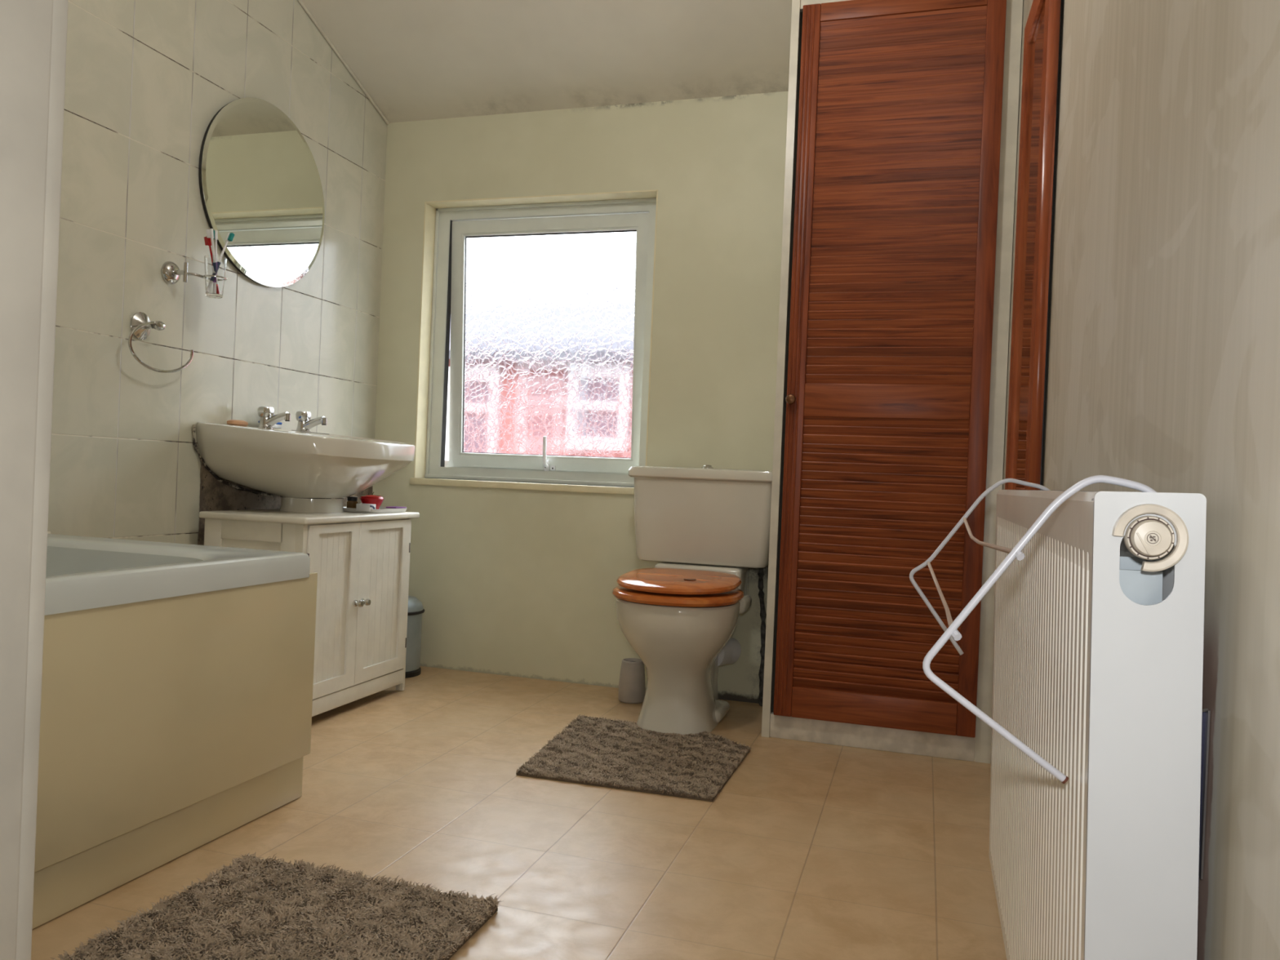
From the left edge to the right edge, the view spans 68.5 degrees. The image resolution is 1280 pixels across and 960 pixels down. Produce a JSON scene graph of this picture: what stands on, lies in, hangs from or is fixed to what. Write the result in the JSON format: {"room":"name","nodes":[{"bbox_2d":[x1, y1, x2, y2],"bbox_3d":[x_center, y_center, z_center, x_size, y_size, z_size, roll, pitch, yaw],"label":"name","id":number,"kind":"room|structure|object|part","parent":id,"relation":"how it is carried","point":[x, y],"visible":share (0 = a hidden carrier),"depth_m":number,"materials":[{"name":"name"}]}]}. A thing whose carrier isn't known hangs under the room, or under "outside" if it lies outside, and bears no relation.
{"room":"bathroom","nodes":[
{"label":"bathroom","id":0,"kind":"room"},
{"bbox_2d":[47,0,387,545],"bbox_3d":[-1.493,-0.641,2.445,0.100,2.700,3.200,2,0,17],"label":"wall","id":1,"kind":"structure","parent":0,"point":[146,81],"depth_m":2.76,"materials":[{"name":"beige tile"}]},
{"bbox_2d":[128,311,193,373],"bbox_3d":[-1.355,-0.384,2.639,0.069,0.164,0.232,2,0,17],"label":"towel ring","id":2,"kind":"object","parent":1,"relation":"attached to","point":[141,326],"visible":1,"depth_m":2.60,"materials":[{"name":"silver metal"}]},
{"bbox_3d":[-1.383,-0.429,2.617,0.024,0.076,0.068,2,0,17],"label":"wall plate","id":3,"kind":"part","parent":2,"relation":"part of","materials":[{"name":"silver metal"}]},
{"bbox_3d":[-1.351,-0.430,2.616,0.051,0.028,0.034,2,0,17],"label":"post","id":4,"kind":"part","parent":2,"relation":"part of","materials":[{"name":"silver metal"}]},
{"bbox_2d":[160,261,226,284],"bbox_3d":[-1.288,-0.596,2.726,0.170,0.066,0.066,2,0,-7],"label":"holder","id":5,"kind":"object","parent":1,"relation":"attached to","point":[171,273],"visible":0.88,"depth_m":2.70,"materials":[{"name":"silver metal"}]},
{"bbox_3d":[-1.349,-0.599,2.713,0.020,0.066,0.066,2,0,17],"label":"wall plate","id":6,"kind":"part","parent":5,"relation":"part of","materials":[{"name":"silver metal"}]},
{"bbox_3d":[-1.305,-0.597,2.708,0.084,0.056,0.029,2,0,-8],"label":"arm","id":7,"kind":"part","parent":5,"relation":"part of","materials":[{"name":"silver metal"}]},
{"bbox_2d":[204,255,226,298],"bbox_3d":[-1.237,-0.590,2.733,0.060,0.115,0.060,2,0,17],"label":"tumbler","id":8,"kind":"object","parent":5,"relation":"in","point":[214,264],"visible":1,"depth_m":2.71,"materials":[{"name":"clear glass"}]},
{"bbox_2d":[204,236,212,255],"bbox_3d":[-1.242,-0.623,2.728,0.018,0.164,0.050,3,0,35],"label":"toothbrush","id":9,"kind":"object","parent":8,"relation":"in","point":[207,240],"visible":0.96,"depth_m":2.71,"materials":[{"name":"red plastic"}]},
{"bbox_3d":[-1.239,-0.622,2.727,0.010,0.165,0.010,2,14,30],"label":"handle","id":10,"kind":"part","parent":9,"relation":"part of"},
{"bbox_2d":[206,228,214,255],"bbox_3d":[-1.238,-0.632,2.723,0.018,0.182,0.064,2,0,2],"label":"toothbrush","id":11,"kind":"object","parent":8,"relation":"in","point":[210,233],"visible":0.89,"depth_m":2.70,"materials":[{"name":"white plastic"}]},
{"bbox_3d":[-1.235,-0.631,2.724,0.010,0.186,0.010,2,17,-3],"label":"handle","id":12,"kind":"part","parent":11,"relation":"part of","materials":[{"name":"white plastic"}]},
{"bbox_2d":[213,230,217,255],"bbox_3d":[-1.239,-0.634,2.730,0.019,0.184,0.017,2,0,-10],"label":"toothbrush","id":13,"kind":"object","parent":8,"relation":"in","point":[215,232],"visible":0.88,"depth_m":2.73,"materials":[{"name":"white plastic"}]},
{"bbox_3d":[-1.235,-0.633,2.731,0.010,0.182,0.010,2,2,-10],"label":"handle","id":14,"kind":"part","parent":13,"relation":"part of","materials":[{"name":"white plastic"}]},
{"bbox_2d":[205,232,235,292],"bbox_3d":[-1.227,-0.636,2.743,0.018,0.192,0.085,2,0,25],"label":"toothbrush","id":15,"kind":"object","parent":8,"relation":"in","point":[230,236],"visible":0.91,"depth_m":2.77,"materials":[{"name":"white plastic"}]},
{"bbox_3d":[-1.230,-0.635,2.744,0.010,0.202,0.010,2,-22,21],"label":"handle","id":16,"kind":"part","parent":15,"relation":"part of","materials":[{"name":"white plastic"}]},
{"bbox_2d":[198,97,324,287],"bbox_3d":[-1.223,-0.935,3.082,0.017,0.594,0.594,2,0,17],"label":"round mirror","id":17,"kind":"object","parent":1,"relation":"attached to","point":[260,181],"visible":0.98,"depth_m":3.05,"materials":[{"name":"mirror"}]},
{"bbox_2d":[297,0,389,124],"bbox_3d":[-1.154,-1.625,3.229,0.011,0.407,1.085,2,0,17],"label":"trim","id":18,"kind":"structure","parent":1,"relation":"attached to","point":[300,2],"depth_m":3.44,"materials":[{"name":"white paint"}]},
{"bbox_2d":[31,666,1006,959],"bbox_3d":[-0.636,0.779,1.284,2.700,0.060,4.700,2,0,17],"label":"floor","id":19,"kind":"structure","parent":0,"point":[808,851],"depth_m":2.01,"materials":[{"name":"beige tile"}]},
{"bbox_2d":[31,531,317,928],"bbox_3d":[-1.333,0.428,1.599,0.782,0.582,1.452,2,0,17],"label":"bathtub","id":20,"kind":"object","parent":19,"relation":"on","point":[177,679],"visible":0.8,"depth_m":1.77,"materials":[{"name":"white plastic"}]},
{"bbox_2d":[44,533,310,615],"bbox_3d":[-1.335,0.354,1.581,0.780,0.420,1.415,2,0,17],"label":"tub","id":21,"kind":"object","parent":20,"relation":"in","point":[86,575],"depth_m":1.93,"materials":[{"name":"white ceramic"}]},
{"bbox_2d":[50,851,501,959],"bbox_3d":[-0.615,0.737,1.364,0.564,0.023,0.823,2,0,17],"label":"bath mat","id":22,"kind":"object","parent":19,"relation":"on","point":[254,908],"visible":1,"depth_m":1.56,"materials":[{"name":"beige fabric"}]},
{"bbox_2d":[199,508,419,716],"bbox_3d":[-1.046,0.415,3.042,0.395,0.622,0.636,2,0,17],"label":"base cabinet","id":23,"kind":"object","parent":19,"relation":"on","point":[361,561],"visible":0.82,"depth_m":2.93,"materials":[{"name":"white wood"}]},
{"bbox_2d":[191,405,415,512],"bbox_3d":[-1.024,-0.063,3.050,0.489,0.333,0.635,2,0,17],"label":"washbasin","id":24,"kind":"object","parent":23,"relation":"in","point":[311,472],"visible":1,"depth_m":2.84,"materials":[{"name":"white ceramic"}]},
{"bbox_2d":[226,419,248,426],"bbox_3d":[-1.265,-0.179,2.952,0.042,0.017,0.074,2,0,17],"label":"soap bar","id":25,"kind":"object","parent":24,"relation":"on","point":[233,422],"visible":0.84,"depth_m":2.93,"materials":[{"name":"orange wax"}]},
{"bbox_2d":[257,414,282,428],"bbox_3d":[-1.222,-0.196,3.106,0.038,0.049,0.074,2,0,17],"label":"brush","id":26,"kind":"object","parent":24,"relation":"on","point":[277,425],"visible":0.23,"depth_m":3.12,"materials":[{"name":"white plastic"}]},
{"bbox_2d":[257,405,290,429],"bbox_3d":[-1.171,-0.198,3.007,0.118,0.074,0.052,2,0,17],"label":"tap","id":27,"kind":"object","parent":24,"relation":"on","point":[267,420],"depth_m":3.00,"materials":[{"name":"silver metal"}]},
{"bbox_3d":[-1.104,-0.160,3.146,0.120,0.011,0.016,2,0,-16],"label":"plug chain","id":28,"kind":"part","parent":24,"relation":"part of","materials":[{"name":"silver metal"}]},
{"bbox_2d":[295,410,327,432],"bbox_3d":[-1.115,-0.196,3.189,0.118,0.074,0.052,2,0,17],"label":"tap","id":29,"kind":"object","parent":24,"relation":"on","point":[303,417],"depth_m":3.18,"materials":[{"name":"silver metal"}]},
{"bbox_3d":[-0.942,0.382,2.849,0.008,0.448,0.167,2,0,17],"label":"tongue panel","id":30,"kind":"part","parent":23,"relation":"part of","materials":[{"name":"white wood"}]},
{"bbox_3d":[-0.937,0.390,2.848,0.014,0.515,0.255,2,0,17],"label":"door","id":31,"kind":"part","parent":23,"relation":"part of","materials":[{"name":"white wood"}]},
{"bbox_3d":[-0.883,0.388,2.947,0.031,0.023,0.023,2,0,17],"label":"knob","id":32,"kind":"part","parent":23,"relation":"part of","materials":[{"name":"silver metal"}]},
{"bbox_3d":[-0.872,0.388,2.984,0.031,0.023,0.023,2,0,17],"label":"knob","id":33,"kind":"part","parent":23,"relation":"part of","materials":[{"name":"silver metal"}]},
{"bbox_2d":[342,506,407,512],"bbox_3d":[-0.910,0.101,3.208,0.156,0.012,0.218,2,0,17],"label":"tray","id":34,"kind":"object","parent":23,"relation":"on","point":[382,509],"visible":0.52,"depth_m":3.13,"materials":[{"name":"white ceramic"}]},
{"bbox_2d":[346,496,357,508],"bbox_3d":[-0.965,0.078,3.149,0.036,0.044,0.036,2,0,17],"label":"jar","id":35,"kind":"object","parent":34,"relation":"on","point":[352,502],"visible":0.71,"depth_m":3.13,"materials":[{"name":"glass"}]},
{"bbox_3d":[-0.965,0.085,3.149,0.036,0.031,0.036,2,0,17],"label":"glass","id":36,"kind":"part","parent":35,"relation":"part of","materials":[{"name":"clear glass"}]},
{"bbox_3d":[-0.964,0.062,3.149,0.033,0.014,0.033,2,0,17],"label":"lid","id":37,"kind":"part","parent":35,"relation":"part of","materials":[{"name":"rubber"}]},
{"bbox_2d":[355,503,376,511],"bbox_3d":[-0.905,0.091,3.110,0.056,0.024,0.038,2,0,17],"label":"box","id":38,"kind":"object","parent":34,"relation":"on","point":[359,507],"visible":1,"depth_m":3.09,"materials":[{"name":"white cardboard"}]},
{"bbox_2d":[359,492,383,509],"bbox_3d":[-0.907,0.071,3.175,0.080,0.063,0.080,2,0,17],"label":"candle","id":39,"kind":"object","parent":34,"relation":"on","point":[366,499],"visible":0.71,"depth_m":3.15,"materials":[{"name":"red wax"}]},
{"bbox_2d":[386,506,406,508],"bbox_3d":[-0.843,0.095,3.249,0.040,0.004,0.068,2,0,17],"label":"sachet","id":40,"kind":"object","parent":34,"relation":"on","point":[390,507],"visible":1,"depth_m":3.23,"materials":[{"name":"purple plastic"}]},
{"bbox_3d":[-0.861,0.384,3.116,0.008,0.448,0.209,2,0,17],"label":"tongue panel","id":41,"kind":"part","parent":23,"relation":"part of","materials":[{"name":"white wood"}]},
{"bbox_3d":[-0.856,0.393,3.115,0.014,0.515,0.298,2,0,17],"label":"door","id":42,"kind":"part","parent":23,"relation":"part of","materials":[{"name":"white wood"}]},
{"bbox_2d":[404,595,424,678],"bbox_3d":[-0.916,0.583,3.539,0.197,0.293,0.202,2,0,17],"label":"pedal bin","id":43,"kind":"object","parent":19,"relation":"on","point":[415,610],"visible":0.41,"depth_m":3.49,"materials":[{"name":"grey metal"}]},
{"bbox_3d":[-0.914,0.462,3.540,0.190,0.052,0.190,2,0,17],"label":"lid","id":44,"kind":"part","parent":43,"relation":"part of","materials":[{"name":"silver metal"}]},
{"bbox_3d":[-0.875,0.493,3.528,0.118,0.011,0.202,2,0,17],"label":"carry handle","id":45,"kind":"part","parent":43,"relation":"part of","materials":[{"name":"rubber"}]},
{"bbox_2d":[617,657,645,703],"bbox_3d":[-0.027,0.696,3.258,0.094,0.143,0.094,2,0,17],"label":"pot","id":46,"kind":"object","parent":19,"relation":"on","point":[632,686],"visible":0.94,"depth_m":3.22,"materials":[{"name":"grey plastic"}]},
{"bbox_2d":[515,714,751,801],"bbox_3d":[-0.001,0.763,2.630,0.595,0.014,0.620,2,0,17],"label":"mat","id":47,"kind":"object","parent":19,"relation":"on","point":[602,752],"visible":1,"depth_m":2.55,"materials":[{"name":"beige fabric"}]},
{"bbox_2d":[612,464,772,735],"bbox_3d":[0.152,0.360,3.031,0.526,0.830,0.650,2,0,17],"label":"toilet","id":48,"kind":"object","parent":19,"relation":"on","point":[680,615],"visible":0.99,"depth_m":3.00,"materials":[{"name":"white ceramic"}]},
{"bbox_3d":[0.113,0.572,2.934,0.376,0.404,0.410,2,0,17],"label":"bowl","id":49,"kind":"part","parent":48,"relation":"part of","materials":[{"name":"white ceramic"}]},
{"bbox_3d":[0.115,0.352,2.910,0.398,0.032,0.398,2,0,17],"label":"seat","id":50,"kind":"part","parent":48,"relation":"part of","materials":[{"name":"brown wood"}]},
{"bbox_3d":[0.119,0.313,2.917,0.376,0.042,0.388,2,0,17],"label":"seat lid","id":51,"kind":"part","parent":48,"relation":"part of","materials":[{"name":"brown wood"}]},
{"bbox_3d":[0.233,-0.019,3.244,0.526,0.040,0.202,2,0,17],"label":"cistern lid","id":52,"kind":"part","parent":48,"relation":"part of","materials":[{"name":"white ceramic"}]},
{"bbox_2d":[757,568,766,706],"bbox_3d":[0.423,0.539,3.254,0.049,0.490,0.029,2,0,-23],"label":"pipe","id":53,"kind":"object","parent":19,"relation":"on","point":[761,594],"visible":0.78,"depth_m":3.25,"materials":[{"name":"white plastic"}]},
{"bbox_2d":[761,0,1022,763],"bbox_3d":[0.788,-0.347,2.951,0.659,2.296,0.467,2,0,17],"label":"louvered closet door","id":54,"kind":"structure","parent":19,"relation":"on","point":[902,117],"depth_m":2.76,"materials":[{"name":"brown wood"}]},
{"bbox_3d":[0.491,-0.360,3.066,0.024,2.296,0.419,2,0,17],"label":"panel","id":55,"kind":"part","parent":54,"relation":"part of","materials":[{"name":"white paint"}]},
{"bbox_3d":[0.454,-0.242,2.823,0.031,0.031,0.030,2,0,17],"label":"knob","id":56,"kind":"part","parent":54,"relation":"part of","materials":[{"name":"brown wood"}]},
{"bbox_3d":[0.686,0.679,2.773,0.472,0.091,0.023,2,0,17],"label":"rail","id":57,"kind":"part","parent":54,"relation":"part of","materials":[{"name":"brown wood"}]},
{"bbox_3d":[0.724,-0.232,2.770,0.472,0.100,0.023,2,0,17],"label":"rail","id":58,"kind":"part","parent":54,"relation":"part of","materials":[{"name":"brown wood"}]},
{"bbox_3d":[0.772,-1.397,2.765,0.472,0.054,0.023,2,0,17],"label":"rail","id":59,"kind":"part","parent":54,"relation":"part of","materials":[{"name":"brown wood"}]},
{"bbox_2d":[301,0,791,123],"bbox_3d":[-0.321,-1.640,1.985,2.326,0.497,2.985,2,0,17],"label":"ceiling","id":60,"kind":"structure","parent":0,"point":[416,60],"depth_m":3.26,"materials":[{"name":"paint"}]},
{"bbox_2d":[372,91,788,703],"bbox_3d":[0.099,-0.580,3.513,2.326,2.700,0.200,2,0,17],"label":"wall","id":61,"kind":"structure","parent":0,"point":[508,582],"depth_m":3.48,"materials":[{"name":"beige paint"}]},
{"bbox_2d":[409,189,657,494],"bbox_3d":[-0.386,-0.520,3.656,0.978,1.115,0.221,2,0,17],"label":"window","id":62,"kind":"structure","parent":61,"relation":"in","point":[546,302],"depth_m":3.70,"materials":[{"name":"beige paint"}]},
{"bbox_3d":[-0.423,0.024,3.609,0.978,0.026,0.119,2,0,17],"label":"sill","id":63,"kind":"part","parent":62,"relation":"part of","materials":[{"name":"beige paint"}]},
{"bbox_3d":[-0.372,-0.103,3.687,0.022,0.137,0.050,2,0,17],"label":"handle","id":64,"kind":"part","parent":62,"relation":"part of","materials":[{"name":"white plastic"}]},
{"bbox_3d":[-0.366,-0.533,3.707,0.830,0.987,0.095,2,0,17],"label":"sash","id":65,"kind":"part","parent":62,"relation":"part of","materials":[{"name":"white plastic"}]},
{"bbox_3d":[-0.366,-0.532,3.710,0.746,0.891,0.054,2,0,17],"label":"pane","id":66,"kind":"part","parent":62,"relation":"part of","materials":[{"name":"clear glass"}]},
{"bbox_2d":[654,561,751,723],"bbox_3d":[0.186,0.533,3.168,0.376,0.487,0.320,2,0,17],"label":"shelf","id":67,"kind":"object","parent":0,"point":[731,651],"depth_m":3.13,"materials":[{"name":"white ceramic"}]},
{"bbox_2d":[990,0,1279,959],"bbox_3d":[0.594,-0.550,0.974,0.100,2.700,4.800,2,0,17],"label":"wall","id":68,"kind":"structure","parent":0,"point":[1162,365],"depth_m":0.78,"materials":[{"name":"paint"}]},
{"bbox_2d":[1004,0,1062,490],"bbox_3d":[0.802,-0.277,1.943,0.023,1.485,0.370,2,0,15],"label":"wall mirror","id":69,"kind":"object","parent":68,"relation":"attached to","point":[1042,27],"visible":0.57,"depth_m":1.90,"materials":[{"name":"orange wood"}]},
{"bbox_2d":[1012,0,1044,489],"bbox_3d":[0.801,-0.277,1.943,0.005,1.385,0.270,2,0,15],"label":"mirror glass","id":70,"kind":"object","parent":69,"relation":"attached to","point":[1035,37],"depth_m":1.99,"materials":[{"name":"brown mirror"}]},
{"bbox_2d":[988,489,1206,959],"bbox_3d":[0.499,0.329,1.137,0.072,0.633,0.993,1,0,17],"label":"radiator","id":71,"kind":"object","parent":68,"relation":"attached to","point":[1099,628],"visible":0.96,"depth_m":0.68,"materials":[{"name":"white metal"}]},
{"bbox_2d":[909,475,1156,783],"bbox_3d":[0.412,0.128,1.090,0.200,0.270,0.679,2,0,17],"label":"clothes airer","id":72,"kind":"object","parent":71,"relation":"hanging from","point":[952,633],"visible":0.94,"depth_m":0.78,"materials":[{"name":"white plastic"}]},
{"bbox_3d":[0.510,0.131,1.412,0.200,0.270,0.006,2,0,17],"label":"rod","id":73,"kind":"part","parent":72,"relation":"part of","materials":[{"name":"white plastic"}]},
{"bbox_3d":[0.473,0.329,1.153,0.012,0.633,0.977,1,0,17],"label":"panel","id":74,"kind":"part","parent":71,"relation":"part of","materials":[{"name":"white metal"}]},
{"bbox_2d":[1019,489,1098,492],"bbox_3d":[0.510,0.015,1.145,0.058,0.004,0.963,1,0,17],"label":"grille","id":75,"kind":"object","parent":71,"relation":"attached to","point":[1020,491],"depth_m":1.01,"materials":[{"name":"white metal"}]},
{"bbox_3d":[0.362,0.109,0.698,0.044,0.085,0.004,1,0,17],"label":"plate","id":76,"kind":"part","parent":71,"relation":"part of","materials":[{"name":"grey metal"}]},
{"bbox_3d":[0.359,0.325,0.674,0.072,0.633,0.002,1,0,17],"label":"panel","id":77,"kind":"part","parent":71,"relation":"part of","materials":[{"name":"white metal"}]},
{"bbox_3d":[0.528,0.336,1.136,0.010,0.621,0.959,1,0,17],"label":"panel","id":78,"kind":"part","parent":71,"relation":"part of","materials":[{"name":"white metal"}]},
{"bbox_3d":[0.364,0.041,0.670,0.032,0.032,0.017,1,0,17],"label":"valve knob","id":79,"kind":"part","parent":71,"relation":"part of","materials":[{"name":"beige plastic"}]},
{"bbox_2d":[1197,708,1210,909],"bbox_3d":[0.414,0.403,0.713,0.012,0.463,0.012,2,0,17],"label":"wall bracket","id":80,"kind":"object","parent":68,"relation":"attached to","point":[1206,713],"visible":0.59,"depth_m":0.71,"materials":[{"name":"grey metal"}]},
{"bbox_3d":[-0.784,-0.605,0.609,2.326,2.700,0.100,2,0,17],"label":"wall","id":81,"kind":"structure","parent":0,"visible":0},
{"bbox_2d":[0,0,68,959],"bbox_3d":[-0.037,-0.273,0.369,0.732,2.100,0.159,2,0,17],"label":"trim","id":82,"kind":"structure","parent":81,"relation":"attached to","point":[33,33],"depth_m":0.51,"materials":[{"name":"white paint"}]},
{"label":"outside","id":83,"kind":"structure","parent":0,"visible":0},
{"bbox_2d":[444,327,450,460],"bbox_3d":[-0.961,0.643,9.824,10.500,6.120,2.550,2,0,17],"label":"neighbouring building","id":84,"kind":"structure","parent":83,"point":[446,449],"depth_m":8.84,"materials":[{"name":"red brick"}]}
]}

